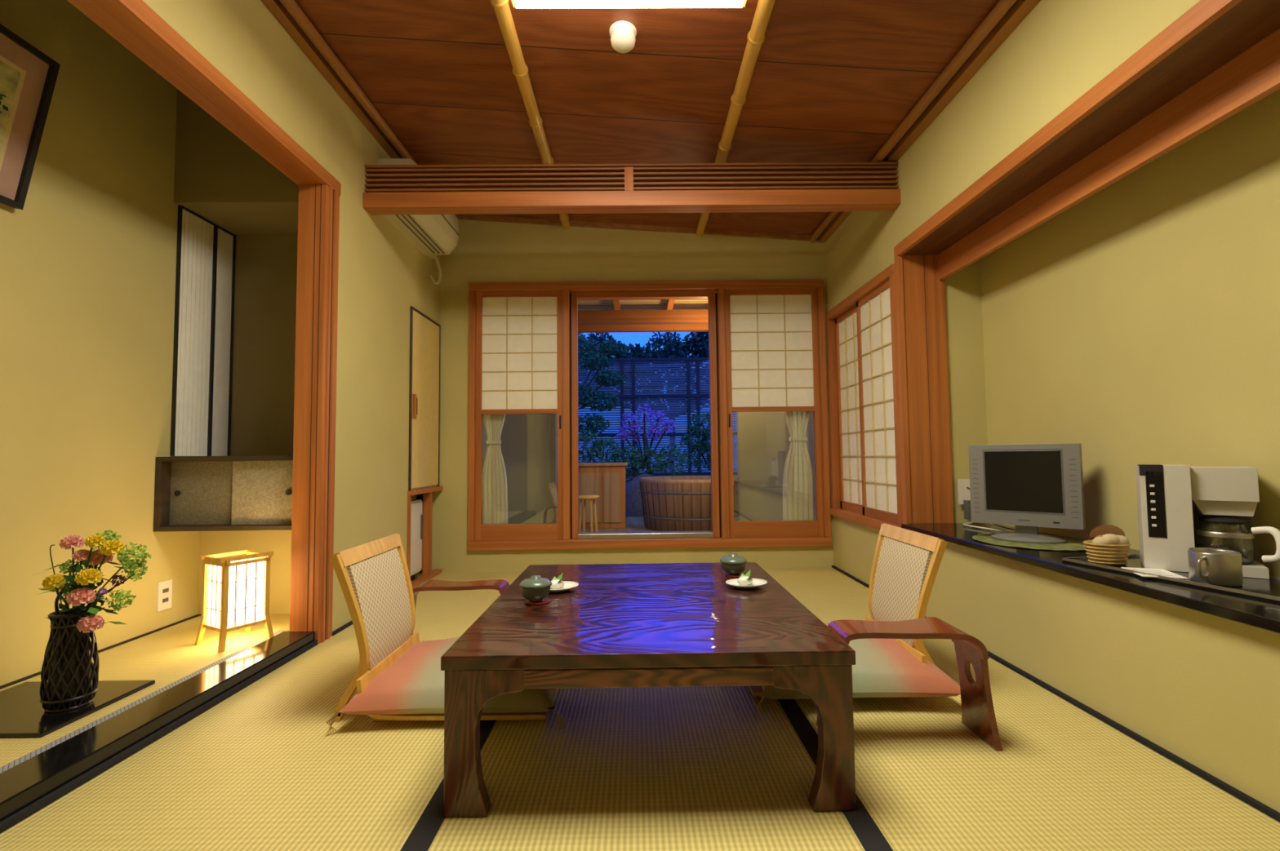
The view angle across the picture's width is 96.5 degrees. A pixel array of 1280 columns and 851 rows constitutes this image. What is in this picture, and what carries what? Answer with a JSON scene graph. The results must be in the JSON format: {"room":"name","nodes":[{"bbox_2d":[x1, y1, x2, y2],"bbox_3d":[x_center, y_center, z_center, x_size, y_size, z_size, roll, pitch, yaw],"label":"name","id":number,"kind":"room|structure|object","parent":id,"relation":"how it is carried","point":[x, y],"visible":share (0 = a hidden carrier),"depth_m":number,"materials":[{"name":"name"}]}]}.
{"room":"traditional dwelling","nodes":[
{"label":"traditional dwelling","id":0,"kind":"room"},
{"bbox_2d":[0,0,199,686],"bbox_3d":[-2.057,-0.401,1.506,0.080,2.500,2.800,-1,-3,0],"label":"wall","id":1,"kind":"structure","parent":0,"point":[88,260],"depth_m":2.09,"materials":[{"name":"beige paint"}]},
{"bbox_2d":[0,23,60,209],"bbox_3d":[-1.949,-0.960,1.494,0.141,0.491,0.725,-1,-3,0],"label":"framed picture","id":2,"kind":"object","parent":1,"relation":"attached to","point":[28,76],"visible":1,"depth_m":1.80,"materials":[{"name":"black wood"}]},
{"bbox_2d":[155,579,172,612],"bbox_3d":[-2.009,0.718,2.415,0.010,0.120,0.070,-1,-3,0],"label":"wall socket","id":3,"kind":"object","parent":1,"relation":"attached to","point":[164,588],"visible":1,"depth_m":2.41,"materials":[{"name":"white plastic"}]},
{"bbox_2d":[169,205,236,456],"bbox_3d":[-2.019,-0.409,2.656,0.016,1.100,0.345,-1,-3,0],"label":"screen","id":4,"kind":"object","parent":1,"relation":"attached to","point":[203,347],"visible":1,"depth_m":2.64,"materials":[{"name":"white paper"}]},
{"bbox_2d":[0,613,289,773],"bbox_3d":[-1.719,0.817,1.375,0.570,0.048,2.460,-1,-3,0],"label":"floor","id":5,"kind":"structure","parent":0,"point":[169,655],"depth_m":1.99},
{"bbox_2d":[0,680,155,738],"bbox_3d":[-1.734,0.803,1.631,0.405,0.012,0.350,-1,-3,0],"label":"board","id":6,"kind":"object","parent":5,"relation":"on","point":[22,715],"visible":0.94,"depth_m":1.61,"materials":[{"name":"black paint"}]},
{"bbox_2d":[39,581,99,713],"bbox_3d":[-1.623,0.622,1.632,0.119,0.351,0.119,-1,-3,0],"label":"vase","id":7,"kind":"object","parent":6,"relation":"on","point":[68,672],"visible":0.87,"depth_m":1.60,"materials":[{"name":"black wood"}]},
{"bbox_2d":[32,529,151,635],"bbox_3d":[-1.586,0.500,1.630,0.280,0.389,0.184,-1,-3,0],"label":"flower arrangement","id":8,"kind":"object","parent":7,"relation":"in","point":[77,596],"visible":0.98,"depth_m":1.64,"materials":[{"name":"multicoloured plant"}]},
{"bbox_2d":[195,549,274,653],"bbox_3d":[-1.573,0.670,2.225,0.190,0.337,0.190,-2,-3,29],"label":"paper lantern","id":9,"kind":"object","parent":5,"relation":"on","point":[236,589],"visible":1,"depth_m":2.19,"materials":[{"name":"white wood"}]},
{"bbox_2d":[173,88,298,614],"bbox_3d":[-1.726,-0.318,2.681,0.600,2.450,0.450,-1,-3,0],"label":"wall","id":10,"kind":"structure","parent":0,"point":[220,179],"depth_m":2.79,"materials":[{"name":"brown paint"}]},
{"bbox_2d":[152,455,293,532],"bbox_3d":[-1.722,0.293,2.584,0.595,0.310,0.420,-1,-3,0],"label":"upper cabinet","id":11,"kind":"object","parent":10,"relation":"attached to","point":[192,493],"visible":0.65,"depth_m":2.41,"materials":[{"name":"beige paper"}]},
{"bbox_2d":[142,0,440,631],"bbox_3d":[-1.541,-0.414,1.361,0.450,2.700,5.100,-1,-3,0],"label":"wall","id":12,"kind":"structure","parent":0,"point":[382,274],"depth_m":2.64,"materials":[{"name":"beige paint"}]},
{"bbox_2d":[0,631,317,833],"bbox_3d":[-1.362,0.802,1.229,0.142,0.055,2.160,-1,-3,0],"label":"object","id":13,"kind":"structure","parent":12,"relation":"attached to","point":[27,788],"depth_m":1.50,"materials":[{"name":"black wood"}]},
{"bbox_2d":[66,0,341,644],"bbox_3d":[-1.362,-0.146,1.333,0.132,1.960,2.270,-1,-3,0],"label":"trim","id":14,"kind":"structure","parent":12,"relation":"attached to","point":[133,24],"depth_m":2.34,"materials":[{"name":"brown wood"}]},
{"bbox_2d":[332,621,352,636],"bbox_3d":[-1.308,0.906,2.831,0.014,0.012,0.830,-1,-3,0],"label":"baseboard","id":15,"kind":"structure","parent":12,"relation":"attached to","point":[349,624],"depth_m":2.49,"materials":[{"name":"black wood"}]},
{"bbox_2d":[410,499,422,581],"bbox_3d":[-1.490,0.699,3.411,0.305,0.490,0.250,-1,-3,0],"label":"mini fridge","id":16,"kind":"object","parent":12,"relation":"in","point":[416,517],"visible":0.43,"depth_m":3.44,"materials":[{"name":"white plastic"}]},
{"bbox_2d":[376,158,458,284],"bbox_3d":[-1.233,-1.128,3.288,0.214,0.420,0.789,-1,-3,0],"label":"air conditioner","id":17,"kind":"object","parent":12,"relation":"attached to","point":[433,235],"visible":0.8,"depth_m":3.28,"materials":[{"name":"grey plastic"}]},
{"bbox_2d":[408,306,440,491],"bbox_3d":[-1.320,-0.145,3.537,0.024,1.075,0.490,-1,-3,0],"label":"door","id":18,"kind":"structure","parent":12,"relation":"in","point":[424,469],"depth_m":3.50,"materials":[{"name":"brown wood"}]},
{"bbox_2d":[406,486,442,589],"bbox_3d":[-1.323,0.667,3.494,0.060,0.560,0.510,-1,-3,0],"label":"trim","id":19,"kind":"structure","parent":12,"relation":"attached to","point":[428,573],"depth_m":3.55,"materials":[{"name":"brown wood"}]},
{"bbox_2d":[362,161,900,215],"bbox_3d":[-0.036,-1.167,2.809,2.600,0.215,0.090,-1,-3,0],"label":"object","id":20,"kind":"object","parent":12,"relation":"attached to","point":[757,187],"visible":1,"depth_m":2.78,"materials":[{"name":"brown wood"}]},
{"bbox_2d":[416,219,833,572],"bbox_3d":[-0.037,-0.348,3.873,2.900,2.600,0.100,-1,-3,0],"label":"wall","id":21,"kind":"structure","parent":0,"point":[485,251],"depth_m":3.85,"materials":[{"name":"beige paint"}]},
{"bbox_2d":[466,263,903,551],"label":"window","id":22,"kind":"structure","parent":21,"relation":"in","point":[866,477],"depth_m":3.74,"materials":[{"name":"brown wood"}]},
{"bbox_2d":[482,414,507,524],"bbox_3d":[-0.981,-0.084,3.867,0.174,1.630,0.036,-1,-3,0],"label":"curtain","id":23,"kind":"object","parent":22,"relation":"hanging from","point":[495,489],"visible":0.46,"depth_m":3.85,"materials":[{"name":"beige fabric"}]},
{"bbox_2d":[475,290,563,541],"bbox_3d":[-0.803,-0.073,3.816,0.582,1.661,0.044,-1,-3,0],"label":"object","id":24,"kind":"structure","parent":22,"relation":"attached to","point":[519,334],"depth_m":3.83,"materials":[{"name":"brown wood"}]},
{"bbox_2d":[724,288,823,537],"bbox_3d":[0.891,-0.090,3.830,0.630,1.661,0.044,-1,-3,0],"label":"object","id":25,"kind":"structure","parent":22,"relation":"attached to","point":[772,359],"depth_m":3.84,"materials":[{"name":"brown wood"}]},
{"bbox_2d":[782,411,813,520],"bbox_3d":[1.062,-0.104,3.884,0.214,1.630,0.036,-1,-3,0],"label":"curtain","id":26,"kind":"object","parent":22,"relation":"hanging from","point":[797,476],"visible":0.39,"depth_m":3.86,"materials":[{"name":"beige fabric"}]},
{"bbox_2d":[0,567,1279,850],"bbox_3d":[-0.002,0.867,1.256,2.600,0.100,5.000,-1,-3,0],"label":"floor","id":27,"kind":"structure","parent":0,"point":[681,768],"depth_m":1.32,"materials":[{"name":"beige wicker"}]},
{"bbox_2d":[329,533,555,722],"bbox_3d":[-0.574,0.612,1.821,0.615,0.486,0.432,-1,-3,0],"label":"chair","id":28,"kind":"object","parent":27,"relation":"on","point":[380,597],"visible":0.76,"depth_m":1.74,"materials":[{"name":"brown wood"}]},
{"bbox_2d":[324,636,564,735],"bbox_3d":[-0.530,0.779,1.817,0.644,0.134,0.548,-1,-3,0],"label":"floor cushion","id":29,"kind":"object","parent":28,"relation":"on","point":[414,683],"visible":0.56,"depth_m":1.59,"materials":[{"name":"fabric"}]},
{"bbox_2d":[411,579,509,635],"bbox_3d":[-0.681,0.731,2.144,0.426,0.278,0.134,-1,-3,0],"label":"armrest","id":30,"kind":"object","parent":27,"relation":"on","point":[501,585],"visible":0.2,"depth_m":2.12,"materials":[{"name":"paint"}]},
{"bbox_2d":[400,698,893,850],"bbox_3d":[0.008,0.816,1.259,0.934,0.002,4.998,-1,-3,0],"label":"tatami border","id":31,"kind":"object","parent":27,"relation":"on","point":[423,834],"visible":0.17,"depth_m":1.19,"materials":[{"name":"black fabric"}]},
{"bbox_2d":[440,562,856,817],"bbox_3d":[0.016,0.671,1.695,0.874,0.330,1.005,-1,-3,0],"label":"table","id":32,"kind":"object","parent":27,"relation":"on","point":[655,624],"visible":0.9,"depth_m":1.22,"materials":[{"name":"paint"}]},
{"bbox_2d":[519,575,551,605],"bbox_3d":[-0.299,0.469,1.640,0.094,0.074,0.094,-1,-3,0],"label":"teacup","id":33,"kind":"object","parent":32,"relation":"on","point":[535,588],"visible":1,"depth_m":1.61,"materials":[{"name":"green ceramic"}]},
{"bbox_2d":[549,573,578,593],"bbox_3d":[-0.255,0.488,1.775,0.128,0.050,0.110,-1,-3,0],"label":"plate","id":34,"kind":"object","parent":32,"relation":"on","point":[557,585],"visible":0.81,"depth_m":1.77,"materials":[{"name":"white ceramic"}]},
{"bbox_2d":[720,553,746,577],"bbox_3d":[0.323,0.480,1.970,0.094,0.074,0.094,-1,-3,0],"label":"teacup","id":35,"kind":"object","parent":32,"relation":"on","point":[733,564],"visible":0.97,"depth_m":1.94,"materials":[{"name":"green ceramic"}]},
{"bbox_2d":[725,570,767,589],"bbox_3d":[0.335,0.482,1.795,0.131,0.050,0.107,-1,-3,0],"label":"plate","id":36,"kind":"object","parent":32,"relation":"on","point":[744,581],"visible":1,"depth_m":1.79,"materials":[{"name":"white ceramic"}]},
{"bbox_2d":[747,523,947,697],"bbox_3d":[0.647,0.606,1.961,0.615,0.486,0.432,-1,-3,0],"label":"chair","id":37,"kind":"object","parent":27,"relation":"on","point":[901,582],"visible":0.46,"depth_m":1.92,"materials":[{"name":"brown wood"}]},
{"bbox_2d":[755,622,960,719],"bbox_3d":[0.644,0.772,1.917,0.644,0.134,0.608,-1,-3,0],"label":"floor cushion","id":38,"kind":"object","parent":37,"relation":"on","point":[883,668],"visible":0.31,"depth_m":1.66,"materials":[{"name":"fabric"}]},
{"bbox_2d":[816,617,1002,751],"bbox_3d":[0.696,0.677,1.512,0.421,0.291,0.158,-1,-3,0],"label":"armrest","id":39,"kind":"object","parent":27,"relation":"on","point":[978,714],"visible":0.66,"depth_m":1.49,"materials":[{"name":"paint"}]},
{"bbox_2d":[294,0,999,235],"bbox_3d":[-0.028,-1.596,1.385,2.640,0.407,5.100,-1,-3,0],"label":"ceiling","id":40,"kind":"structure","parent":0,"point":[832,81],"depth_m":2.35,"materials":[{"name":"brown wood"}]},
{"bbox_2d":[489,0,570,229],"bbox_3d":[-0.477,-1.488,1.376,0.066,0.066,5.000,-1,-3,0],"label":"pole","id":41,"kind":"object","parent":40,"relation":"attached to","point":[501,7],"visible":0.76,"depth_m":2.33,"materials":[{"name":"yellow wood"}]},
{"bbox_2d":[608,20,636,53],"bbox_3d":[-0.062,-1.414,2.096,0.100,0.071,0.100,-1,-3,0],"label":"smoke detector","id":42,"kind":"object","parent":40,"relation":"attached to","point":[623,33],"visible":1,"depth_m":2.07,"materials":[{"name":"white plastic"}]},
{"bbox_2d":[511,0,746,8],"bbox_3d":[-0.032,-1.438,1.512,0.764,0.100,0.754,-1,-3,0],"label":"ceiling lamp","id":43,"kind":"object","parent":40,"relation":"attached to","point":[517,4],"depth_m":1.86,"materials":[{"name":"white plastic"}]},
{"bbox_2d":[695,0,775,237],"bbox_3d":[0.424,-1.434,1.380,0.066,0.066,5.000,-1,-3,0],"label":"pole","id":44,"kind":"object","parent":40,"relation":"attached to","point":[756,37],"visible":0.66,"depth_m":2.26,"materials":[{"name":"yellow wood"}]},
{"bbox_2d":[824,0,1279,813],"bbox_3d":[1.534,-0.497,1.340,0.500,2.600,5.000,-1,-3,0],"label":"wall","id":45,"kind":"structure","parent":0,"point":[1138,323],"depth_m":1.85,"materials":[{"name":"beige paint"}]},
{"bbox_2d":[261,0,1040,242],"bbox_3d":[-0.027,-1.472,1.379,2.600,0.227,5.000,-1,-3,0],"label":"trim","id":46,"kind":"structure","parent":45,"relation":"attached to","point":[1006,15],"depth_m":2.39,"materials":[{"name":"brown wood"}]},
{"bbox_2d":[831,565,1279,822],"bbox_3d":[1.290,0.798,1.270,0.014,0.012,5.000,-1,-3,0],"label":"baseboard","id":47,"kind":"structure","parent":45,"relation":"attached to","point":[1248,800],"depth_m":1.45,"materials":[{"name":"black wood"}]},
{"bbox_2d":[893,0,1279,524],"bbox_3d":[1.388,-0.274,1.513,0.232,1.355,2.570,-1,-3,0],"label":"frame","id":48,"kind":"object","parent":45,"relation":"attached to","point":[1218,59],"visible":1,"depth_m":1.88,"materials":[{"name":"brown wood"}]},
{"bbox_2d":[901,523,1279,634],"bbox_3d":[1.479,0.414,1.462,0.445,0.025,2.540,-1,-3,0],"label":"niche shelf","id":49,"kind":"object","parent":45,"relation":"attached to","point":[1257,613],"visible":0.62,"depth_m":1.51,"materials":[{"name":"black paint"}]},
{"bbox_2d":[957,479,1015,533],"bbox_3d":[1.546,0.349,2.517,0.139,0.207,0.441,-1,-3,0],"label":"power outlet","id":50,"kind":"object","parent":49,"relation":"on","point":[963,485],"visible":0.68,"depth_m":2.73,"materials":[{"name":"white plastic"}]},
{"bbox_2d":[972,533,1085,551],"bbox_3d":[1.471,0.434,2.142,0.380,0.002,0.420,-1,-3,0],"label":"doily","id":51,"kind":"object","parent":49,"relation":"on","point":[1071,544],"visible":0.59,"depth_m":2.07,"materials":[{"name":"fabric"}]},
{"bbox_2d":[968,443,1085,543],"bbox_3d":[1.473,0.253,2.186,0.356,0.362,0.180,-4,-4,44],"label":"television","id":52,"kind":"object","parent":51,"relation":"on","point":[1028,487],"visible":1,"depth_m":2.15,"materials":[{"name":"silver metal"}]},
{"bbox_2d":[1062,554,1279,603],"bbox_3d":[1.494,0.394,1.458,0.275,0.012,0.655,0,-3,-12],"label":"serving tray","id":53,"kind":"object","parent":49,"relation":"on","point":[1264,589],"visible":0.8,"depth_m":1.44,"materials":[{"name":"black paint"}]},
{"bbox_2d":[1082,524,1130,565],"bbox_3d":[1.392,0.353,1.695,0.135,0.111,0.097,-1,-3,0],"label":"basket","id":54,"kind":"object","parent":53,"relation":"on","point":[1109,545],"visible":1,"depth_m":1.67,"materials":[{"name":"wicker"}]},
{"bbox_2d":[1120,567,1188,579],"bbox_3d":[1.388,0.398,1.546,0.095,0.002,0.125,-2,-3,19],"label":"card","id":55,"kind":"object","parent":53,"relation":"on","point":[1155,571],"visible":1,"depth_m":1.54,"materials":[{"name":"white paper"}]},
{"bbox_2d":[1134,464,1279,579],"bbox_3d":[1.567,0.255,1.585,0.277,0.292,0.165,-3,-4,40],"label":"coffee maker","id":56,"kind":"object","parent":53,"relation":"on","point":[1180,508],"visible":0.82,"depth_m":1.57,"materials":[{"name":"white plastic"}]},
{"bbox_2d":[1187,547,1243,586],"bbox_3d":[1.431,0.354,1.435,0.122,0.080,0.096,-1,-3,0],"label":"steel cup","id":57,"kind":"object","parent":53,"relation":"on","point":[1213,566],"visible":1,"depth_m":1.40,"materials":[{"name":"silver metal"}]},
{"label":"outside","id":58,"kind":"structure","parent":0,"visible":0},
{"bbox_2d":[556,471,737,532],"bbox_3d":[0.387,1.514,14.895,19.000,0.220,22.100,-1,-3,0],"label":"ground","id":59,"kind":"structure","parent":58,"point":[633,523],"depth_m":4.99,"materials":[{"name":"stone"}]},
{"bbox_2d":[482,413,557,524],"bbox_3d":[-1.298,0.043,4.484,1.280,1.668,0.080,-1,-3,0],"label":"wall","id":60,"kind":"structure","parent":59,"relation":"on","point":[528,446],"depth_m":4.43,"materials":[{"name":"glass"}]},
{"bbox_2d":[578,495,599,533],"bbox_3d":[-0.401,0.701,4.386,0.180,0.326,0.144,-1,-3,0],"label":"stool","id":61,"kind":"object","parent":59,"relation":"on","point":[584,498],"visible":0.77,"depth_m":4.36,"materials":[{"name":"brown wood"}]},
{"bbox_2d":[578,462,627,528],"bbox_3d":[-0.383,0.619,5.122,0.550,0.565,0.340,-1,-3,0],"label":"base cabinet","id":62,"kind":"object","parent":59,"relation":"on","point":[607,481],"visible":0.62,"depth_m":4.96,"materials":[{"name":"brown wood"}]},
{"bbox_2d":[577,333,628,435],"bbox_3d":[-0.677,-0.075,8.179,1.074,2.520,0.755,-1,-3,0],"label":"tree","id":63,"kind":"object","parent":59,"relation":"on","point":[588,398],"visible":0.8,"depth_m":8.08,"materials":[{"name":"green plant"}]},
{"bbox_2d":[556,473,652,517],"bbox_3d":[0.305,0.927,6.313,3.007,0.800,0.471,-1,-3,0],"label":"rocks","id":64,"kind":"object","parent":59,"relation":"on","point":[633,498],"visible":0.06,"depth_m":6.13,"materials":[{"name":"stone"}]},
{"bbox_2d":[578,429,689,482],"bbox_3d":[-0.118,0.575,6.781,1.438,1.072,0.410,-1,-3,0],"label":"shrub","id":65,"kind":"object","parent":59,"relation":"on","point":[593,448],"visible":0.83,"depth_m":6.75,"materials":[{"name":"green plant"}]},
{"bbox_2d":[577,332,709,467],"bbox_3d":[0.691,-0.660,16.063,9.383,4.482,2.120,-1,-3,0],"label":"tree","id":66,"kind":"object","parent":59,"relation":"on","point":[682,349],"visible":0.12,"depth_m":15.94,"materials":[{"name":"green plant"}]},
{"bbox_2d":[615,403,676,474],"bbox_3d":[0.083,0.419,7.231,0.791,1.422,0.272,-1,-3,0],"label":"bush","id":67,"kind":"object","parent":59,"relation":"on","point":[621,434],"visible":0.91,"depth_m":7.24,"materials":[{"name":"plant"}]},
{"bbox_2d":[556,356,737,487],"bbox_3d":[0.923,0.059,8.991,6.400,2.300,0.068,-1,-3,0],"label":"bamboo fence","id":68,"kind":"object","parent":59,"relation":"on","point":[697,361],"visible":0.17,"depth_m":9.01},
{"bbox_2d":[639,475,738,531],"bbox_3d":[0.484,0.673,5.026,0.972,0.430,0.972,-1,-3,0],"label":"bathtub","id":69,"kind":"object","parent":59,"relation":"on","point":[669,503],"visible":0.6,"depth_m":4.62,"materials":[{"name":"brown wood"}]},
{"bbox_2d":[679,411,735,471],"bbox_3d":[0.904,0.473,7.698,0.758,1.346,0.515,-1,-3,0],"label":"shrub","id":70,"kind":"object","parent":59,"relation":"on","point":[704,433],"visible":0.72,"depth_m":7.65,"materials":[{"name":"green plant"}]},
{"bbox_2d":[736,411,816,521],"bbox_3d":[1.462,0.013,4.457,1.400,1.668,0.080,-1,-3,0],"label":"wall","id":71,"kind":"structure","parent":59,"relation":"on","point":[763,442],"depth_m":4.40,"materials":[{"name":"glass"}]},
{"bbox_2d":[577,298,708,333],"bbox_3d":[0.152,-0.893,4.514,4.000,0.170,1.060,-1,-3,0],"label":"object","id":72,"kind":"object","parent":71,"relation":"on","point":[597,316],"visible":0.16,"depth_m":4.48,"materials":[{"name":"brown wood"}]}
]}

